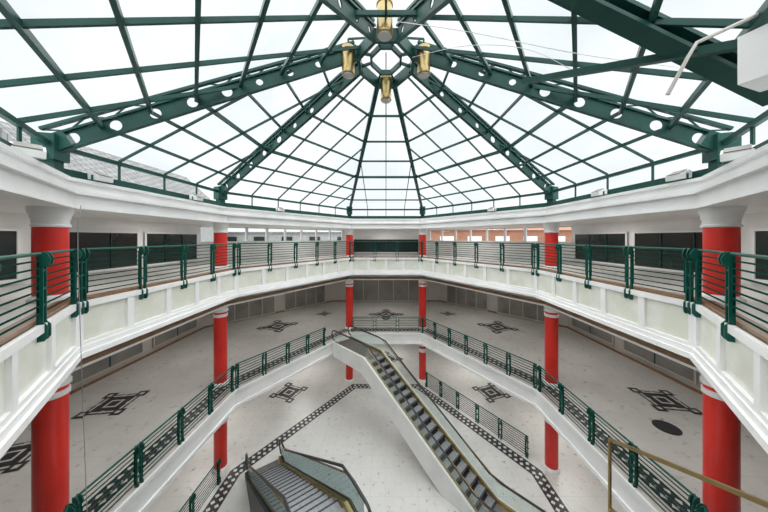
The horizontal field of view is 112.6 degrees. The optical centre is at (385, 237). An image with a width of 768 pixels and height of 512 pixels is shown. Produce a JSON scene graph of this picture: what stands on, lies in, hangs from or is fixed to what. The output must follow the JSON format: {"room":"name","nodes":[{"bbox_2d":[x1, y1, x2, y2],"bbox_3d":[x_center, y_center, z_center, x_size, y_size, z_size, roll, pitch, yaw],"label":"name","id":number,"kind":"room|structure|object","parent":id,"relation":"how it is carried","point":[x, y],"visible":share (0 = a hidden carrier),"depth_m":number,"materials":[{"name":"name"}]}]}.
{"room":"shopping mall","nodes":[
{"label":"shopping mall","id":0,"kind":"room"},
{"bbox_2d":[0,212,198,286],"bbox_3d":[-10.300,0.310,8.509,0.200,1.980,11.137,0,0,0],"label":"wall","id":1,"kind":"structure","parent":0,"point":[7,220],"depth_m":9.08,"materials":[{"name":"white paint"}]},
{"bbox_2d":[0,228,21,283],"bbox_3d":[-10.140,0.470,5.483,0.080,1.460,3.261,0,0,0],"label":"window","id":2,"kind":"structure","parent":1,"relation":"in","point":[10,238],"depth_m":6.92,"materials":[{"name":"black glass"}]},
{"bbox_2d":[70,230,138,274],"bbox_3d":[-10.140,0.470,8.936,0.080,1.460,3.150,0,0,0],"label":"window","id":3,"kind":"structure","parent":1,"relation":"in","point":[86,238],"depth_m":9.33,"materials":[{"name":"black glass"}]},
{"bbox_2d":[145,232,197,265],"bbox_3d":[-10.140,0.470,12.278,0.080,1.460,3.046,0,0,0],"label":"window","id":4,"kind":"structure","parent":1,"relation":"in","point":[151,238],"depth_m":11.95,"materials":[{"name":"black glass"}]},
{"bbox_2d":[71,316,204,390],"bbox_3d":[-12.525,5.755,9.761,0.250,7.890,15.682,0,0,0],"label":"wall","id":5,"kind":"structure","parent":0,"point":[148,344],"depth_m":13.31,"materials":[{"name":"paint"}]},
{"bbox_2d":[70,342,143,387],"bbox_3d":[-12.340,4.675,11.448,0.080,2.350,3.174,0,0,0],"label":"window","id":6,"kind":"structure","parent":5,"relation":"in","point":[92,370],"depth_m":11.27,"materials":[{"name":"glass"}]},
{"bbox_2d":[153,319,197,347],"bbox_3d":[-12.340,4.675,15.157,0.080,2.350,3.179,0,0,0],"label":"window","id":7,"kind":"structure","parent":5,"relation":"in","point":[174,333],"depth_m":14.95,"materials":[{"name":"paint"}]},
{"bbox_2d":[205,284,331,325],"bbox_3d":[-8.888,5.755,21.238,0.250,7.890,10.460,0,0,45],"label":"wall","id":8,"kind":"structure","parent":0,"point":[279,299],"depth_m":21.15,"materials":[{"name":"paint"}]},
{"bbox_2d":[227,296,274,322],"bbox_3d":[-10.406,4.800,19.436,0.080,2.600,3.961,0,0,45],"label":"window","id":9,"kind":"structure","parent":8,"relation":"in","point":[265,306],"depth_m":19.58,"materials":[{"name":"glass"}]},
{"bbox_2d":[284,285,325,310],"bbox_3d":[-7.109,4.800,22.780,0.080,2.600,3.961,0,0,45],"label":"window","id":10,"kind":"structure","parent":8,"relation":"in","point":[316,295],"depth_m":22.75,"materials":[{"name":"glass"}]},
{"bbox_2d":[70,300,701,394],"bbox_3d":[0.000,6.090,8.900,24.800,0.120,31.800,0,0,0],"label":"baseboard","id":11,"kind":"structure","parent":8,"relation":"attached to","point":[183,337],"depth_m":13.68,"materials":[{"name":"brown wood"}]},
{"bbox_2d":[199,226,342,260],"bbox_3d":[-6.970,0.310,17.671,0.200,1.980,9.933,0,0,43],"label":"wall","id":12,"kind":"structure","parent":0,"point":[301,252],"depth_m":17.03,"materials":[{"name":"white paint"}]},
{"bbox_2d":[0,142,767,228],"bbox_3d":[0.000,-0.965,8.500,14.901,0.670,18.900,0,0,0],"label":"trim","id":13,"kind":"structure","parent":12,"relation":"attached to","point":[25,180],"depth_m":6.31,"materials":[{"name":"white paint"}]},
{"bbox_2d":[9,140,49,162],"bbox_3d":[-5.933,-1.444,4.245,0.302,0.288,0.429,0,0,34],"label":"floodlight","id":14,"kind":"object","parent":13,"relation":"on","point":[32,150],"visible":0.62,"depth_m":4.22,"materials":[{"name":"white paint"}]},
{"bbox_2d":[87,170,113,183],"bbox_3d":[-6.732,-1.431,6.050,0.275,0.262,0.390,0,0,0],"label":"floodlight","id":15,"kind":"object","parent":13,"relation":"on","point":[98,176],"visible":0.97,"depth_m":5.95,"materials":[{"name":"white paint"}]},
{"bbox_2d":[189,193,202,201],"bbox_3d":[-6.732,-1.431,9.100,0.275,0.262,0.390,0,0,0],"label":"floodlight","id":16,"kind":"object","parent":13,"relation":"on","point":[192,196],"visible":0.94,"depth_m":8.97,"materials":[{"name":"white paint"}]},
{"bbox_2d":[276,207,284,211],"bbox_3d":[-5.293,-1.431,12.816,0.275,0.262,0.395,0,0,29],"label":"floodlight","id":17,"kind":"object","parent":13,"relation":"on","point":[278,209],"visible":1,"depth_m":12.71,"materials":[{"name":"white paint"}]},
{"bbox_2d":[0,0,767,218],"bbox_3d":[0.000,-3.410,8.495,14.472,4.220,18.470,0,0,0],"label":"glass dome","id":18,"kind":"object","parent":13,"relation":"on","point":[670,39],"visible":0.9,"depth_m":5.74,"materials":[{"name":"glass"}]},
{"bbox_2d":[342,37,364,78],"bbox_3d":[-0.852,-5.082,7.175,0.820,1.244,0.369,0,0,-34],"label":"pendant lamp","id":19,"kind":"object","parent":18,"relation":"hanging from","point":[348,69],"visible":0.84,"depth_m":6.92,"materials":[{"name":"gold metal"}]},
{"bbox_2d":[376,0,392,41],"bbox_3d":[-0.030,-5.082,6.225,0.370,1.245,1.459,0,0,0],"label":"pendant lamp","id":20,"kind":"object","parent":18,"relation":"hanging from","point":[384,25],"visible":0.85,"depth_m":5.56,"materials":[{"name":"gold metal"}]},
{"bbox_2d":[380,76,391,103],"bbox_3d":[0.000,-5.082,8.193,0.370,1.243,0.704,0,0,0],"label":"pendant lamp","id":21,"kind":"object","parent":18,"relation":"hanging from","point":[385,80],"visible":0.93,"depth_m":8.22,"materials":[{"name":"gold metal"}]},
{"bbox_2d":[407,37,429,78],"bbox_3d":[0.852,-5.082,7.175,0.820,1.244,0.369,0,0,34],"label":"pendant lamp","id":22,"kind":"object","parent":18,"relation":"hanging from","point":[423,69],"visible":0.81,"depth_m":6.92,"materials":[{"name":"gold metal"}]},
{"bbox_2d":[412,44,569,68],"bbox_3d":[1.882,-4.050,5.468,3.422,1.510,1.025,0,0,32],"label":"cable","id":23,"kind":"object","parent":18,"relation":"hanging from","point":[484,44],"visible":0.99,"depth_m":4.86,"materials":[{"name":"white paint"}]},
{"bbox_2d":[396,21,678,67],"bbox_3d":[2.465,-3.600,4.542,4.712,1.610,0.336,0,0,12],"label":"cable","id":24,"kind":"object","parent":18,"relation":"hanging from","point":[396,21],"visible":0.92,"depth_m":4.40,"materials":[{"name":"white paint"}]},
{"bbox_2d":[665,12,758,94],"bbox_3d":[4.133,-2.146,2.811,1.741,0.948,0.170,0,0,8],"label":"pipe","id":25,"kind":"object","parent":18,"relation":"attached to","point":[696,43],"visible":0.92,"depth_m":2.90,"materials":[{"name":"metal"}]},
{"bbox_2d":[737,17,767,91],"bbox_3d":[4.334,-2.188,2.892,0.555,0.825,0.300,0,0,-17],"label":"speaker box","id":26,"kind":"object","parent":18,"relation":"attached to","point":[752,47],"visible":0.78,"depth_m":2.88,"materials":[{"name":"white paint"}]},
{"bbox_2d":[487,207,495,211],"bbox_3d":[5.293,-1.431,12.816,0.275,0.262,0.395,0,0,-29],"label":"floodlight","id":27,"kind":"object","parent":13,"relation":"on","point":[493,209],"visible":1,"depth_m":12.71,"materials":[{"name":"white paint"}]},
{"bbox_2d":[591,188,606,196],"bbox_3d":[6.732,-1.431,8.100,0.275,0.262,0.390,0,0,0],"label":"floodlight","id":28,"kind":"object","parent":13,"relation":"on","point":[602,191],"visible":0.96,"depth_m":7.97,"materials":[{"name":"white paint"}]},
{"bbox_2d":[665,169,691,182],"bbox_3d":[6.732,-1.431,5.900,0.275,0.262,0.390,0,0,0],"label":"floodlight","id":29,"kind":"object","parent":13,"relation":"on","point":[685,174],"visible":0.96,"depth_m":5.80,"materials":[{"name":"white paint"}]},
{"bbox_2d":[717,144,754,164],"bbox_3d":[6.033,-1.444,4.395,0.302,0.288,0.429,0,0,-34],"label":"floodlight","id":30,"kind":"object","parent":13,"relation":"on","point":[732,153],"visible":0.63,"depth_m":4.37,"materials":[{"name":"white paint"}]},
{"bbox_2d":[0,302,767,511],"bbox_3d":[0.000,6.417,8.900,25.000,0.566,32.000,0,0,0],"label":"floor","id":31,"kind":"structure","parent":0,"point":[124,407],"depth_m":10.06,"materials":[{"name":"stone"}]},
{"bbox_2d":[31,372,72,511],"bbox_3d":[-7.000,4.476,5.350,0.620,3.349,0.620,0,0,0],"label":"column","id":32,"kind":"structure","parent":31,"relation":"on","point":[50,428],"depth_m":5.21,"materials":[{"name":"red paint"}]},
{"bbox_2d":[63,503,75,511],"bbox_3d":[-4.219,5.700,2.605,0.135,1.160,6.073,0,0,-39],"label":"railing","id":33,"kind":"object","parent":31,"relation":"on","point":[71,507],"visible":1,"depth_m":4.89,"materials":[{"name":"green metal"}]},
{"bbox_2d":[72,365,234,511],"bbox_3d":[-6.128,5.700,7.673,0.135,1.160,5.328,0,0,0],"label":"railing","id":34,"kind":"object","parent":31,"relation":"on","point":[138,449],"visible":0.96,"depth_m":6.59,"materials":[{"name":"green metal"}]},
{"bbox_2d":[212,306,228,387],"bbox_3d":[-6.980,4.476,10.800,0.620,3.349,0.620,0,0,0],"label":"column","id":35,"kind":"structure","parent":31,"relation":"on","point":[220,316],"depth_m":10.59,"materials":[{"name":"red paint"}]},
{"bbox_2d":[234,327,325,388],"bbox_3d":[-4.792,5.700,12.537,0.135,1.160,5.071,0,0,31],"label":"railing","id":36,"kind":"object","parent":31,"relation":"on","point":[307,337],"visible":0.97,"depth_m":11.97,"materials":[{"name":"green metal"}]},
{"bbox_2d":[345,280,353,329],"bbox_3d":[-2.500,4.476,17.500,0.620,3.349,0.620,0,0,0],"label":"column","id":37,"kind":"structure","parent":31,"relation":"on","point":[349,283],"depth_m":17.28,"materials":[{"name":"red paint"}]},
{"bbox_2d":[114,333,657,511],"bbox_3d":[0.000,6.500,8.425,12.800,0.740,16.950,0,0,0],"label":"fascia","id":38,"kind":"structure","parent":31,"relation":"attached to","point":[140,500],"depth_m":9.30,"materials":[{"name":"white paint"}]},
{"bbox_2d":[351,317,420,332],"bbox_3d":[0.000,5.700,16.628,4.547,1.160,0.135,0,0,0],"label":"railing","id":39,"kind":"object","parent":31,"relation":"on","point":[375,325],"visible":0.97,"depth_m":16.66,"materials":[{"name":"green metal"}]},
{"bbox_2d":[418,280,426,329],"bbox_3d":[2.500,4.476,17.500,0.620,3.349,0.620,0,0,0],"label":"column","id":40,"kind":"structure","parent":31,"relation":"on","point":[422,283],"depth_m":17.28,"materials":[{"name":"red paint"}]},
{"bbox_2d":[421,317,537,388],"bbox_3d":[4.204,5.700,13.496,0.135,1.160,7.321,0,0,-32],"label":"railing","id":41,"kind":"object","parent":31,"relation":"on","point":[465,338],"visible":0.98,"depth_m":12.42,"materials":[{"name":"green metal"}]},
{"bbox_2d":[543,306,559,387],"bbox_3d":[6.980,4.476,10.800,0.620,3.349,0.620,0,0,0],"label":"column","id":42,"kind":"structure","parent":31,"relation":"on","point":[551,316],"depth_m":10.59,"materials":[{"name":"red paint"}]},
{"bbox_2d":[537,365,699,511],"bbox_3d":[6.128,5.700,7.673,0.135,1.160,5.328,0,0,0],"label":"railing","id":43,"kind":"object","parent":31,"relation":"on","point":[693,499],"visible":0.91,"depth_m":6.63,"materials":[{"name":"green metal"}]},
{"bbox_2d":[652,420,682,435],"bbox_3d":[9.100,6.135,8.300,0.680,0.025,0.680,0,0,0],"label":"floor grate","id":44,"kind":"object","parent":31,"relation":"on","point":[669,428],"visible":1,"depth_m":8.27,"materials":[{"name":"black metal"}]},
{"bbox_2d":[696,503,707,511],"bbox_3d":[4.219,5.700,2.605,0.135,1.160,6.073,0,0,39],"label":"railing","id":45,"kind":"object","parent":31,"relation":"on","point":[700,507],"visible":1,"depth_m":4.89,"materials":[{"name":"green metal"}]},
{"bbox_2d":[699,372,740,511],"bbox_3d":[7.000,4.476,5.350,0.620,3.349,0.620,0,0,0],"label":"column","id":46,"kind":"structure","parent":31,"relation":"on","point":[721,428],"depth_m":5.22,"materials":[{"name":"red paint"}]},
{"bbox_2d":[0,254,767,346],"bbox_3d":[0.000,1.550,8.100,20.400,0.500,26.200,0,0,0],"label":"floor","id":47,"kind":"structure","parent":0,"point":[9,297],"depth_m":7.83,"materials":[{"name":"stone"}]},
{"bbox_2d":[25,206,74,303],"bbox_3d":[-7.000,0.330,5.350,0.630,1.940,0.630,0,0,0],"label":"column","id":48,"kind":"structure","parent":47,"relation":"on","point":[50,226],"depth_m":5.21,"materials":[{"name":"red paint"}]},
{"bbox_2d":[212,223,228,269],"bbox_3d":[-6.980,0.330,10.800,0.630,1.940,0.630,0,0,0],"label":"column","id":49,"kind":"structure","parent":47,"relation":"on","point":[220,230],"depth_m":10.59,"materials":[{"name":"red paint"}]},
{"bbox_2d":[345,229,353,256],"bbox_3d":[-2.500,0.330,17.500,0.630,1.940,0.630,0,0,0],"label":"column","id":50,"kind":"structure","parent":47,"relation":"on","point":[349,232],"depth_m":17.28,"materials":[{"name":"red paint"}]},
{"bbox_2d":[0,258,767,458],"bbox_3d":[0.000,1.825,8.425,12.800,1.110,16.950,0,0,0],"label":"fascia","id":51,"kind":"structure","parent":47,"relation":"attached to","point":[32,371],"depth_m":5.63,"materials":[{"name":"white paint"}]},
{"bbox_2d":[0,248,81,341],"bbox_3d":[-4.152,0.860,2.666,0.135,1.320,5.998,0,0,-39],"label":"railing","id":52,"kind":"object","parent":51,"relation":"attached to","point":[43,260],"visible":0.98,"depth_m":3.75,"materials":[{"name":"green metal"}]},
{"bbox_2d":[77,205,87,511],"bbox_3d":[-5.845,2.735,4.940,0.145,6.731,0.079,0,0,-27],"label":"cable","id":53,"kind":"object","parent":51,"relation":"attached to","point":[80,205],"visible":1,"depth_m":4.91,"materials":[{"name":"metal"}]},
{"bbox_2d":[77,243,236,314],"bbox_3d":[-6.037,0.860,7.676,0.135,1.320,5.271,0,0,0],"label":"railing","id":54,"kind":"object","parent":51,"relation":"attached to","point":[143,250],"visible":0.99,"depth_m":6.39,"materials":[{"name":"green metal"}]},
{"bbox_2d":[236,241,351,274],"bbox_3d":[-4.134,0.860,13.439,0.135,1.320,7.245,0,0,32],"label":"railing","id":55,"kind":"object","parent":51,"relation":"attached to","point":[335,243],"visible":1,"depth_m":12.68,"materials":[{"name":"green metal"}]},
{"bbox_2d":[352,241,419,261],"bbox_3d":[0.000,0.860,16.538,4.446,1.320,0.135,0,0,0],"label":"railing","id":56,"kind":"object","parent":51,"relation":"attached to","point":[353,246],"visible":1,"depth_m":16.55,"materials":[{"name":"green metal"}]},
{"bbox_2d":[420,241,535,274],"bbox_3d":[4.134,0.860,13.439,0.135,1.320,7.245,0,0,-32],"label":"railing","id":57,"kind":"object","parent":51,"relation":"attached to","point":[436,243],"visible":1,"depth_m":12.68,"materials":[{"name":"green metal"}]},
{"bbox_2d":[535,243,694,314],"bbox_3d":[6.037,0.860,7.676,0.135,1.320,5.271,0,0,0],"label":"railing","id":58,"kind":"object","parent":51,"relation":"attached to","point":[688,264],"visible":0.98,"depth_m":6.33,"materials":[{"name":"green metal"}]},
{"bbox_2d":[690,248,767,341],"bbox_3d":[4.152,0.860,2.666,0.135,1.320,5.998,0,0,39],"label":"railing","id":59,"kind":"object","parent":51,"relation":"attached to","point":[728,260],"visible":1,"depth_m":3.76,"materials":[{"name":"green metal"}]},
{"bbox_2d":[0,256,767,345],"bbox_3d":[0.000,1.240,8.425,12.640,0.059,16.790,0,0,0],"label":"trim","id":60,"kind":"structure","parent":47,"relation":"on","point":[13,333],"depth_m":5.48,"materials":[{"name":"brown wood"}]},
{"bbox_2d":[418,229,426,256],"bbox_3d":[2.500,0.330,17.500,0.630,1.940,0.630,0,0,0],"label":"column","id":61,"kind":"structure","parent":47,"relation":"on","point":[422,232],"depth_m":17.28,"materials":[{"name":"red paint"}]},
{"bbox_2d":[543,223,559,269],"bbox_3d":[6.980,0.330,10.800,0.630,1.940,0.630,0,0,0],"label":"column","id":62,"kind":"structure","parent":47,"relation":"on","point":[551,230],"depth_m":10.59,"materials":[{"name":"red paint"}]},
{"bbox_2d":[697,206,746,303],"bbox_3d":[7.000,0.330,5.350,0.630,1.940,0.630,0,0,0],"label":"column","id":63,"kind":"structure","parent":47,"relation":"on","point":[721,226],"depth_m":5.21,"materials":[{"name":"red paint"}]},
{"bbox_2d":[0,202,767,229],"bbox_3d":[0.000,-0.950,8.100,21.000,0.540,26.800,0,0,0],"label":"ceiling","id":64,"kind":"structure","parent":0,"point":[4,207],"depth_m":9.41,"materials":[{"name":"white paint"}]},
{"bbox_2d":[145,344,626,511],"bbox_3d":[0.000,9.842,9.000,28.000,0.316,34.000,0,0,0],"label":"floor","id":65,"kind":"structure","parent":0,"point":[314,412],"depth_m":12.03,"materials":[{"name":"stone"}]},
{"bbox_2d":[179,458,221,511],"bbox_3d":[-6.567,9.210,8.700,0.135,0.980,2.940,0,0,0],"label":"railing","id":66,"kind":"object","parent":65,"relation":"on","point":[192,498],"visible":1,"depth_m":9.25,"materials":[{"name":"green metal"}]},
{"bbox_2d":[212,418,228,474],"bbox_3d":[-6.980,8.200,10.800,0.620,2.999,0.620,0,0,0],"label":"column","id":67,"kind":"structure","parent":65,"relation":"on","point":[220,436],"depth_m":10.62,"materials":[{"name":"red paint"}]},
{"bbox_2d":[245,439,371,511],"bbox_3d":[-3.061,7.570,7.860,1.480,4.468,7.977,0,0,-35],"label":"escalator","id":68,"kind":"object","parent":65,"relation":"on","point":[276,486],"visible":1,"depth_m":7.35,"materials":[{"name":"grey metal"}]},
{"bbox_2d":[345,364,353,381],"bbox_3d":[-2.500,8.200,17.500,0.620,2.999,0.620,0,0,0],"label":"column","id":69,"kind":"structure","parent":65,"relation":"on","point":[349,370],"depth_m":17.28,"materials":[{"name":"red paint"}]},
{"bbox_2d":[418,344,426,381],"bbox_3d":[2.500,8.200,17.500,0.620,2.999,0.620,0,0,0],"label":"column","id":70,"kind":"structure","parent":65,"relation":"on","point":[422,349],"depth_m":17.28,"materials":[{"name":"red paint"}]},
{"bbox_2d":[331,325,545,511],"bbox_3d":[1.160,7.570,11.520,11.177,4.468,1.320,0,0,45],"label":"escalator","id":71,"kind":"object","parent":65,"relation":"on","point":[449,469],"visible":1,"depth_m":10.76,"materials":[{"name":"white paint"}]},
{"bbox_2d":[425,372,528,458],"bbox_3d":[4.402,9.210,13.968,0.135,0.980,6.620,0,0,-34],"label":"railing","id":72,"kind":"object","parent":65,"relation":"on","point":[476,406],"visible":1,"depth_m":13.27,"materials":[{"name":"green metal"}]},
{"bbox_2d":[543,418,559,474],"bbox_3d":[6.980,8.200,10.800,0.620,2.999,0.620,0,0,0],"label":"column","id":73,"kind":"structure","parent":65,"relation":"on","point":[550,463],"depth_m":10.59,"materials":[{"name":"red paint"}]},
{"bbox_2d":[342,230,429,253],"bbox_3d":[0.000,0.310,21.300,7.376,1.980,0.200,0,0,0],"label":"wall","id":74,"kind":"structure","parent":0,"point":[357,234],"depth_m":21.20,"materials":[{"name":"white paint"}]},
{"bbox_2d":[353,239,418,252],"bbox_3d":[0.000,0.650,21.140,5.518,1.200,0.080,0,0,0],"label":"window","id":75,"kind":"structure","parent":74,"relation":"in","point":[355,243],"depth_m":21.15,"materials":[{"name":"black glass"}]},
{"bbox_2d":[332,281,439,299],"bbox_3d":[0.000,5.755,24.925,10.609,7.890,0.250,0,0,0],"label":"wall","id":76,"kind":"structure","parent":0,"point":[339,288],"depth_m":24.80,"materials":[{"name":"paint"}]},
{"bbox_2d":[353,280,418,300],"bbox_3d":[0.000,4.800,24.740,7.330,2.600,0.080,0,0,0],"label":"window","id":77,"kind":"structure","parent":76,"relation":"in","point":[363,290],"depth_m":24.75,"materials":[{"name":"glass"}]},
{"bbox_2d":[429,226,572,260],"bbox_3d":[6.970,0.310,17.671,0.200,1.980,9.933,0,0,-43],"label":"wall","id":78,"kind":"structure","parent":0,"point":[470,252],"depth_m":17.03,"materials":[{"name":"white paint"}]},
{"bbox_2d":[440,284,566,325],"bbox_3d":[8.888,5.755,21.238,0.250,7.890,10.460,0,0,-45],"label":"wall","id":79,"kind":"structure","parent":0,"point":[492,299],"depth_m":21.15,"materials":[{"name":"paint"}]},
{"bbox_2d":[446,285,487,310],"bbox_3d":[7.109,4.800,22.780,0.080,2.600,3.961,0,0,-45],"label":"window","id":80,"kind":"structure","parent":79,"relation":"in","point":[454,295],"depth_m":22.75,"materials":[{"name":"glass"}]},
{"bbox_2d":[497,296,544,322],"bbox_3d":[10.406,4.800,19.436,0.080,2.600,3.961,0,0,-45],"label":"window","id":81,"kind":"structure","parent":79,"relation":"in","point":[506,306],"depth_m":19.58,"materials":[{"name":"glass"}]},
{"bbox_2d":[567,316,701,390],"bbox_3d":[12.525,5.755,9.761,0.250,7.890,15.682,0,0,0],"label":"wall","id":82,"kind":"structure","parent":0,"point":[617,346],"depth_m":13.09,"materials":[{"name":"paint"}]},
{"bbox_2d":[571,317,613,345],"bbox_3d":[12.340,4.675,15.466,0.080,2.350,3.180,0,0,0],"label":"window","id":83,"kind":"structure","parent":82,"relation":"in","point":[597,333],"depth_m":15.23,"materials":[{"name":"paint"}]},
{"bbox_2d":[622,339,696,384],"bbox_3d":[12.340,4.675,11.757,0.080,2.350,3.174,0,0,0],"label":"window","id":84,"kind":"structure","parent":82,"relation":"in","point":[679,370],"depth_m":11.44,"materials":[{"name":"glass"}]},
{"bbox_2d":[573,213,767,286],"bbox_3d":[10.300,0.310,8.509,0.200,1.980,11.137,0,0,0],"label":"wall","id":85,"kind":"structure","parent":0,"point":[756,220],"depth_m":9.15,"materials":[{"name":"white paint"}]},
{"bbox_2d":[574,232,626,265],"bbox_3d":[10.140,0.470,12.278,0.080,1.460,3.046,0,0,0],"label":"window","id":86,"kind":"structure","parent":85,"relation":"in","point":[602,238],"depth_m":11.95,"materials":[{"name":"black glass"}]},
{"bbox_2d":[633,230,701,274],"bbox_3d":[10.140,0.470,8.936,0.080,1.460,3.150,0,0,0],"label":"window","id":87,"kind":"structure","parent":85,"relation":"in","point":[679,238],"depth_m":9.32,"materials":[{"name":"black glass"}]},
{"bbox_2d":[750,228,767,282],"bbox_3d":[10.140,0.470,5.483,0.080,1.460,3.261,0,0,0],"label":"window","id":88,"kind":"structure","parent":85,"relation":"in","point":[758,237],"depth_m":6.96,"materials":[{"name":"black glass"}]},
{"bbox_3d":[0.000,6.350,2.350,10.000,0.380,4.900,0,0,0],"label":"floor","id":89,"kind":"structure","parent":0,"visible":0},
{"bbox_2d":[608,438,767,511],"bbox_3d":[3.895,4.413,3.500,0.040,3.473,1.935,0,0,0],"label":"brass handrail","id":90,"kind":"object","parent":89,"relation":"on","point":[725,487],"visible":1,"depth_m":3.48,"materials":[{"name":"gold metal"}]},
{"label":"outside","id":91,"kind":"structure","parent":0,"visible":0},
{"bbox_2d":[431,227,570,241],"bbox_3d":[14.000,3.900,32.000,18.400,11.600,5.600,0,0,0],"label":"brick building","id":92,"kind":"structure","parent":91,"point":[533,234],"depth_m":29.50,"materials":[{"name":"orange brick"}]},
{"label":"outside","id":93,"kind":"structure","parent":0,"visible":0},
{"bbox_2d":[0,121,213,241],"bbox_3d":[-22.000,1.500,21.200,9.600,16.400,14.000,0,0,0],"label":"neighbouring building","id":94,"kind":"structure","parent":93,"point":[7,130],"depth_m":19.96,"materials":[{"name":"stone"}]},
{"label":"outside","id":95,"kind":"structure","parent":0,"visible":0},
{"bbox_2d":[227,232,340,240],"bbox_3d":[-13.000,4.500,32.000,20.300,10.400,5.300,0,0,0],"label":"building","id":96,"kind":"structure","parent":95,"point":[231,236],"depth_m":29.50,"materials":[{"name":"stone"}]},
{"bbox_3d":[0.000,2.005,8.900,25.000,0.390,32.000,0,0,0],"label":"ceiling","id":97,"kind":"structure","parent":0,"visible":0},
{"bbox_2d":[72,275,699,371],"bbox_3d":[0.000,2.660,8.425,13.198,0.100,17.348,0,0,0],"label":"trim","id":98,"kind":"structure","parent":97,"relation":"attached to","point":[688,361],"depth_m":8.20,"materials":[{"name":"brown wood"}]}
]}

